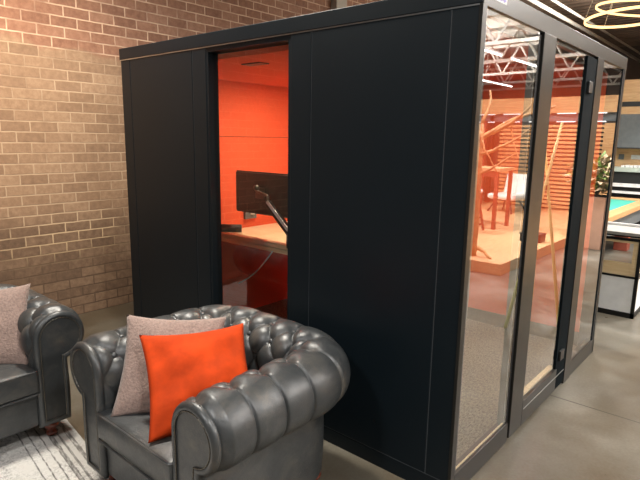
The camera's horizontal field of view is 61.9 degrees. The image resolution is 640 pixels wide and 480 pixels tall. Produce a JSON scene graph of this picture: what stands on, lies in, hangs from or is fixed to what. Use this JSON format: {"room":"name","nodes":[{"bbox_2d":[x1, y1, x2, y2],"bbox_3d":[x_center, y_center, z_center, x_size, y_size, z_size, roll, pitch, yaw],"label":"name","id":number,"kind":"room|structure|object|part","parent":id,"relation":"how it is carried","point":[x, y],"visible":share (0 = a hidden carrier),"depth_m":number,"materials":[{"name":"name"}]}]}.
{"room":"office","nodes":[
{"label":"office","id":0,"kind":"room"},
{"bbox_2d":[0,0,380,313],"bbox_3d":[1.031,-2.253,8.603,0.300,4.600,23.500,10,14,40],"label":"wall","id":1,"kind":"structure","parent":0,"point":[65,229],"depth_m":4.84,"materials":[{"name":"brick"}]},
{"bbox_2d":[331,0,346,9],"bbox_3d":[0.238,-2.037,7.404,0.100,4.600,0.220,10,14,40],"label":"trim","id":2,"kind":"structure","parent":1,"relation":"attached to","point":[335,4],"depth_m":7.12,"materials":[{"name":"grey paint"}]},
{"bbox_2d":[67,235,639,479],"bbox_3d":[5.976,0.993,4.818,13.500,0.200,24.100,10,14,40],"label":"floor","id":3,"kind":"structure","parent":0,"point":[588,427],"depth_m":3.23,"materials":[{"name":"concrete"}]},
{"bbox_2d":[0,419,106,479],"bbox_3d":[-2.367,1.208,2.433,2.300,0.006,3.100,-9,14,-41],"label":"area rug","id":4,"kind":"object","parent":3,"relation":"on","point":[29,454],"visible":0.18,"depth_m":2.82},
{"bbox_2d":[0,284,83,439],"bbox_3d":[-2.061,0.731,2.947,0.998,0.749,1.158,10,14,40],"label":"sofa","id":5,"kind":"object","parent":4,"relation":"on","point":[37,392],"visible":0.73,"depth_m":2.88,"materials":[{"name":"leather"}]},
{"bbox_2d":[0,283,30,363],"bbox_3d":[-1.837,0.486,2.920,0.476,0.435,0.230,-2,11,-14],"label":"throw pillow","id":6,"kind":"object","parent":5,"relation":"on","point":[13,301],"visible":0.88,"depth_m":2.91,"materials":[{"name":"beige fabric"}]},
{"bbox_3d":[-1.739,0.958,2.703,0.055,0.195,0.600,10,14,40],"label":"rail","id":7,"kind":"part","parent":5,"relation":"part of","materials":[{"name":"leather"}]},
{"bbox_2d":[0,364,39,404],"bbox_3d":[-1.968,0.736,2.866,0.740,0.148,0.585,10,14,40],"label":"seat cushion","id":8,"kind":"object","parent":5,"relation":"on","point":[18,382],"depth_m":2.79,"materials":[{"name":"leather"}]},
{"bbox_3d":[-1.527,1.053,3.031,0.088,0.102,0.088,10,14,40],"label":"leg","id":9,"kind":"part","parent":5,"relation":"part of","materials":[{"name":"brown wood"}]},
{"bbox_3d":[-1.431,0.699,2.954,0.036,0.635,0.280,10,14,40],"label":"arm","id":10,"kind":"part","parent":5,"relation":"part of","materials":[{"name":"leather"}]},
{"bbox_3d":[-1.420,0.702,2.944,0.007,0.577,0.221,10,14,40],"label":"nail trim","id":11,"kind":"part","parent":5,"relation":"part of","materials":[{"name":"grey leather"}]},
{"bbox_3d":[-1.424,0.704,2.948,0.001,0.572,0.210,10,14,40],"label":"inset panel","id":12,"kind":"part","parent":5,"relation":"part of","materials":[{"name":"black leather"}]},
{"bbox_2d":[70,305,349,479],"bbox_3d":[-0.473,0.821,2.610,1.158,0.749,0.998,10,14,40],"label":"armchair","id":13,"kind":"object","parent":3,"relation":"on","point":[265,423],"visible":0.85,"depth_m":2.27,"materials":[{"name":"leather"}]},
{"bbox_3d":[-1.107,0.789,2.514,0.221,0.577,0.007,10,14,40],"label":"nail trim","id":14,"kind":"part","parent":13,"relation":"part of","materials":[{"name":"grey leather"}]},
{"bbox_3d":[-1.104,0.791,2.519,0.210,0.572,0.001,10,14,40],"label":"inset panel","id":15,"kind":"part","parent":13,"relation":"part of","materials":[{"name":"grey leather"}]},
{"bbox_3d":[-1.097,0.786,2.525,0.280,0.635,0.036,10,14,40],"label":"arm","id":16,"kind":"part","parent":13,"relation":"part of","materials":[{"name":"leather"}]},
{"bbox_3d":[-0.758,1.047,2.321,0.600,0.195,0.055,10,14,40],"label":"rail","id":17,"kind":"part","parent":13,"relation":"part of","materials":[{"name":"leather"}]},
{"bbox_2d":[97,408,209,479],"bbox_3d":[-0.554,0.826,2.516,0.585,0.148,0.740,10,14,40],"label":"seat cushion","id":18,"kind":"object","parent":13,"relation":"on","point":[128,435],"depth_m":2.24,"materials":[{"name":"leather"}]},
{"bbox_2d":[110,315,226,416],"bbox_3d":[-0.697,0.584,2.491,0.488,0.400,0.280,0,11,-3],"label":"throw pillow","id":19,"kind":"object","parent":13,"relation":"on","point":[133,395],"visible":0.44,"depth_m":2.47,"materials":[{"name":"beige fabric"}]},
{"bbox_3d":[-0.470,0.903,1.973,0.221,0.577,0.007,10,14,40],"label":"nail trim","id":20,"kind":"part","parent":13,"relation":"part of","materials":[{"name":"grey leather"}]},
{"bbox_2d":[139,323,247,442],"bbox_3d":[-0.532,0.612,2.368,0.480,0.341,0.338,-3,12,-22],"label":"throw pillow","id":21,"kind":"object","parent":13,"relation":"on","point":[179,367],"visible":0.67,"depth_m":2.34,"materials":[{"name":"orange fabric"}]},
{"bbox_3d":[-0.467,0.905,1.977,0.210,0.572,0.001,10,14,40],"label":"inset panel","id":22,"kind":"part","parent":13,"relation":"part of","materials":[{"name":"grey leather"}]},
{"bbox_3d":[-0.460,0.900,1.984,0.280,0.635,0.036,10,14,40],"label":"arm","id":23,"kind":"part","parent":13,"relation":"part of","materials":[{"name":"leather"}]},
{"bbox_2d":[119,0,627,479],"bbox_3d":[0.390,-0.238,4.128,2.818,2.300,2.482,10,14,40],"label":"pod","id":24,"kind":"object","parent":3,"relation":"on","point":[449,165],"visible":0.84,"depth_m":2.92,"materials":[{"name":"black laminate"}]},
{"bbox_3d":[-1.404,-0.263,4.095,0.120,2.128,0.080,10,14,40],"label":"panel","id":25,"kind":"part","parent":24,"relation":"part of","materials":[{"name":"black laminate"}]},
{"bbox_3d":[-1.078,-0.205,3.818,0.735,2.128,0.080,10,14,40],"label":"panel","id":26,"kind":"part","parent":24,"relation":"part of","materials":[{"name":"black metal"}]},
{"bbox_3d":[-0.745,-0.145,3.534,0.138,2.128,0.080,10,14,40],"label":"panel","id":27,"kind":"part","parent":24,"relation":"part of","materials":[{"name":"black metal"}]},
{"bbox_2d":[243,212,256,218],"bbox_3d":[-0.643,-0.258,4.945,0.045,0.120,0.140,10,14,40],"label":"wall outlet","id":28,"kind":"object","parent":24,"relation":"attached to","point":[246,215],"visible":0.48,"depth_m":4.93,"materials":[{"name":"plastic"}]},
{"bbox_2d":[221,221,287,254],"bbox_3d":[0.053,0.354,4.701,1.565,0.810,1.170,10,14,40],"label":"desk","id":29,"kind":"object","parent":24,"relation":"in","point":[268,237],"visible":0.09,"depth_m":4.52,"materials":[{"name":"brown wood"}]},
{"bbox_2d":[221,224,241,231],"bbox_3d":[-0.792,-0.106,4.693,0.202,0.068,0.068,1,11,1],"label":"bar","id":30,"kind":"object","parent":29,"relation":"on","point":[224,227],"visible":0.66,"depth_m":4.67,"materials":[{"name":"black plastic"}]},
{"bbox_2d":[221,237,287,254],"bbox_3d":[0.057,0.014,4.638,1.530,0.033,1.150,10,14,40],"label":"desk edge","id":31,"kind":"object","parent":29,"relation":"attached to","point":[277,249],"depth_m":4.38,"materials":[{"name":"brown wood"}]},
{"bbox_2d":[238,251,272,283],"bbox_3d":[-0.521,0.223,4.304,0.323,0.308,0.012,5,12,22],"label":"power cord","id":32,"kind":"object","parent":29,"relation":"hanging from","point":[272,251],"visible":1,"depth_m":4.29,"materials":[{"name":"black plastic"}]},
{"bbox_2d":[253,185,287,248],"bbox_3d":[-0.385,-0.190,4.220,0.456,0.466,0.084,11,15,43],"label":"monitor arm","id":33,"kind":"object","parent":29,"relation":"attached to","point":[269,205],"visible":0.83,"depth_m":4.15,"materials":[{"name":"black metal"}]},
{"bbox_2d":[236,170,287,217],"bbox_3d":[-0.438,-0.372,4.333,0.750,0.350,0.050,10,14,40],"label":"monitor","id":34,"kind":"object","parent":33,"relation":"attached to","point":[275,185],"visible":0.58,"depth_m":4.36,"materials":[{"name":"black plastic"}]},
{"bbox_3d":[-0.490,-0.382,4.354,0.100,0.090,0.015,10,14,40],"label":"mount plate","id":35,"kind":"part","parent":34,"relation":"part of","materials":[{"name":"black metal"}]},
{"bbox_3d":[-0.464,-0.360,4.280,0.029,0.114,0.188,-8,14,-38],"label":"arm","id":36,"kind":"part","parent":33,"relation":"part of"},
{"bbox_3d":[-0.323,-0.173,4.167,0.278,0.248,0.045,10,14,40],"label":"arm","id":37,"kind":"part","parent":33,"relation":"part of","materials":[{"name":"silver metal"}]},
{"bbox_2d":[241,62,268,65],"bbox_3d":[-0.423,-1.148,3.478,0.180,0.008,0.080,10,14,40],"label":"ceiling vent","id":38,"kind":"object","parent":24,"relation":"attached to","point":[248,63],"depth_m":3.46,"materials":[{"name":"black plastic"}]},
{"bbox_3d":[-0.089,-0.029,2.978,0.144,2.128,0.080,10,14,40],"label":"panel","id":39,"kind":"part","parent":24,"relation":"part of","materials":[{"name":"black metal"}]},
{"bbox_3d":[0.260,0.034,2.681,0.772,2.128,0.080,10,14,40],"label":"panel","id":40,"kind":"part","parent":24,"relation":"part of","materials":[{"name":"black laminate"}]},
{"bbox_3d":[0.601,0.095,2.391,0.120,2.128,0.080,10,14,40],"label":"panel","id":41,"kind":"part","parent":24,"relation":"part of","materials":[{"name":"black laminate"}]},
{"bbox_3d":[0.637,0.148,2.338,0.015,2.220,0.042,10,14,40],"label":"corner post","id":42,"kind":"part","parent":24,"relation":"part of","materials":[{"name":"black metal"}]},
{"bbox_3d":[0.833,1.132,2.807,0.052,0.118,0.650,10,14,40],"label":"sill","id":43,"kind":"part","parent":24,"relation":"part of","materials":[{"name":"black metal"}]},
{"bbox_3d":[1.744,0.742,4.668,0.965,0.115,0.019,10,14,40],"label":"skirting","id":44,"kind":"part","parent":24,"relation":"part of","materials":[{"name":"grey"}]},
{"bbox_3d":[1.132,0.037,2.924,0.058,2.199,0.185,10,14,40],"label":"sliding door","id":45,"kind":"part","parent":24,"relation":"part of","materials":[{"name":"clear glass"}]},
{"bbox_3d":[1.378,0.987,3.413,0.058,0.157,0.615,10,14,40],"label":"door rail","id":46,"kind":"part","parent":24,"relation":"part of","materials":[{"name":"black metal"}]},
{"bbox_3d":[1.404,-0.085,3.201,0.008,2.022,0.615,10,14,40],"label":"glass pane","id":47,"kind":"part","parent":24,"relation":"part of","materials":[{"name":"clear glass"}]},
{"bbox_3d":[1.963,0.905,4.089,0.052,0.118,0.778,10,14,40],"label":"sill","id":48,"kind":"part","parent":24,"relation":"part of","materials":[{"name":"black metal"}]},
{"bbox_3d":[1.768,-0.082,3.647,0.058,2.217,0.145,10,14,40],"label":"fixed post","id":49,"kind":"part","parent":24,"relation":"part of","materials":[{"name":"black metal"}]},
{"bbox_3d":[2.024,-0.187,3.909,0.008,2.097,0.608,10,14,40],"label":"glass pane","id":50,"kind":"part","parent":24,"relation":"part of","materials":[{"name":"clear glass"}]},
{"bbox_3d":[2.223,-0.173,4.169,0.052,2.215,0.035,10,14,40],"label":"post","id":51,"kind":"part","parent":24,"relation":"part of","materials":[{"name":"black metal"}]},
{"bbox_2d":[597,222,639,318],"bbox_3d":[2.672,0.221,5.741,1.438,0.865,0.485,10,14,40],"label":"rack","id":52,"kind":"object","parent":3,"relation":"on","point":[619,295],"visible":0.23,"depth_m":5.24,"materials":[{"name":"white metal"}]},
{"bbox_3d":[2.525,0.456,5.618,1.358,0.345,0.012,10,14,40],"label":"panel","id":53,"kind":"part","parent":52,"relation":"part of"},
{"bbox_2d":[602,238,638,276],"bbox_3d":[2.673,0.069,5.710,1.358,0.345,0.440,10,14,40],"label":"wooden tray","id":54,"kind":"object","parent":52,"relation":"on","point":[610,268],"depth_m":5.19,"materials":[{"name":"brown wood"}]},
{"bbox_3d":[3.053,0.370,5.139,0.030,0.810,0.030,10,14,40],"label":"post","id":55,"kind":"part","parent":52,"relation":"part of","materials":[{"name":"black metal"}]},
{"bbox_3d":[3.190,0.521,5.334,0.012,0.345,0.380,10,14,40],"label":"panel","id":56,"kind":"part","parent":52,"relation":"part of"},
{"bbox_2d":[607,197,639,250],"bbox_3d":[3.846,-0.165,8.037,1.480,0.800,2.840,10,14,40],"label":"pool table","id":57,"kind":"object","parent":3,"relation":"on","point":[622,210],"visible":0.23,"depth_m":7.81,"materials":[{"name":"teal fabric"}]},
{"bbox_3d":[4.839,-0.088,8.520,0.200,0.500,0.200,10,14,40],"label":"leg","id":58,"kind":"part","parent":57,"relation":"part of","materials":[{"name":"red wood"}]},
{"bbox_3d":[4.350,-0.430,7.546,0.160,0.080,2.840,10,14,40],"label":"rail","id":59,"kind":"part","parent":57,"relation":"part of","materials":[{"name":"brown wood"}]},
{"bbox_3d":[4.727,-0.694,8.962,1.160,0.080,0.170,10,14,40],"label":"rail","id":60,"kind":"part","parent":57,"relation":"part of","materials":[{"name":"brown wood"}]},
{"bbox_2d":[611,79,639,224],"bbox_3d":[5.620,-1.505,9.874,3.800,2.800,0.490,10,14,40],"label":"bar cabinet","id":61,"kind":"object","parent":3,"relation":"on","point":[626,180],"visible":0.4,"depth_m":9.69,"materials":[{"name":"wood"}]},
{"bbox_2d":[612,190,639,194],"bbox_3d":[5.479,-0.890,9.838,3.800,0.040,0.090,10,14,40],"label":"shelf","id":62,"kind":"object","parent":61,"relation":"attached to","point":[614,192],"depth_m":9.73,"materials":[{"name":"white paint"}]},
{"bbox_2d":[612,183,639,187],"bbox_3d":[5.481,-1.017,9.813,3.800,0.060,0.090,10,14,40],"label":"shelf","id":63,"kind":"object","parent":61,"relation":"attached to","point":[615,185],"depth_m":9.72,"materials":[{"name":"white paint"}]},
{"bbox_2d":[614,166,639,172],"bbox_3d":[5.630,-1.321,9.924,3.800,0.080,0.450,10,14,40],"label":"countertop","id":64,"kind":"structure","parent":61,"relation":"on","point":[617,168],"depth_m":9.70,"materials":[{"name":"white stone"}]},
{"bbox_2d":[615,148,639,165],"bbox_3d":[5.774,-1.561,10.044,3.800,0.350,0.020,10,14,40],"label":"backsplash","id":65,"kind":"structure","parent":61,"relation":"on","point":[627,160],"depth_m":10.03,"materials":[{"name":"brown wood"}]},
{"bbox_3d":[5.688,-2.473,9.751,3.800,0.090,0.330,10,14,40],"label":"gap rail","id":66,"kind":"part","parent":61,"relation":"part of","materials":[{"name":"black plastic"}]},
{"bbox_2d":[631,155,639,158],"bbox_3d":[5.886,-1.541,9.922,0.170,0.080,0.020,10,14,40],"label":"socket","id":67,"kind":"object","parent":61,"relation":"attached to","point":[632,156],"depth_m":9.92,"materials":[{"name":"white paint"}]},
{"bbox_2d":[520,0,639,47],"bbox_3d":[6.052,-3.721,3.917,13.500,0.200,24.100,10,14,40],"label":"ceiling","id":68,"kind":"structure","parent":0,"point":[630,36],"depth_m":12.75,"materials":[{"name":"brown metal"}]},
{"bbox_2d":[528,0,639,61],"bbox_3d":[2.227,-3.665,7.299,0.067,0.070,23.300,10,14,40],"label":"conduit pipe","id":69,"kind":"object","parent":68,"relation":"attached to","point":[536,2],"visible":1,"depth_m":10.56,"materials":[{"name":"silver metal"}]},
{"bbox_2d":[551,0,639,53],"bbox_3d":[2.379,-3.687,7.161,0.046,0.048,23.300,10,14,40],"label":"conduit pipe","id":70,"kind":"object","parent":68,"relation":"attached to","point":[554,1],"visible":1,"depth_m":10.48,"materials":[{"name":"silver metal"}]},
{"bbox_2d":[584,0,639,28],"bbox_3d":[3.323,-3.144,5.451,1.000,1.675,1.002,10,14,40],"label":"ring chandelier","id":71,"kind":"object","parent":68,"relation":"hanging from","point":[609,11],"visible":1,"depth_m":5.76,"materials":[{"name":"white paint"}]},
{"bbox_2d":[609,45,639,79],"bbox_3d":[13.782,-2.921,13.180,12.900,4.600,0.200,10,14,40],"label":"wall","id":72,"kind":"structure","parent":0,"point":[633,66],"depth_m":16.34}
]}

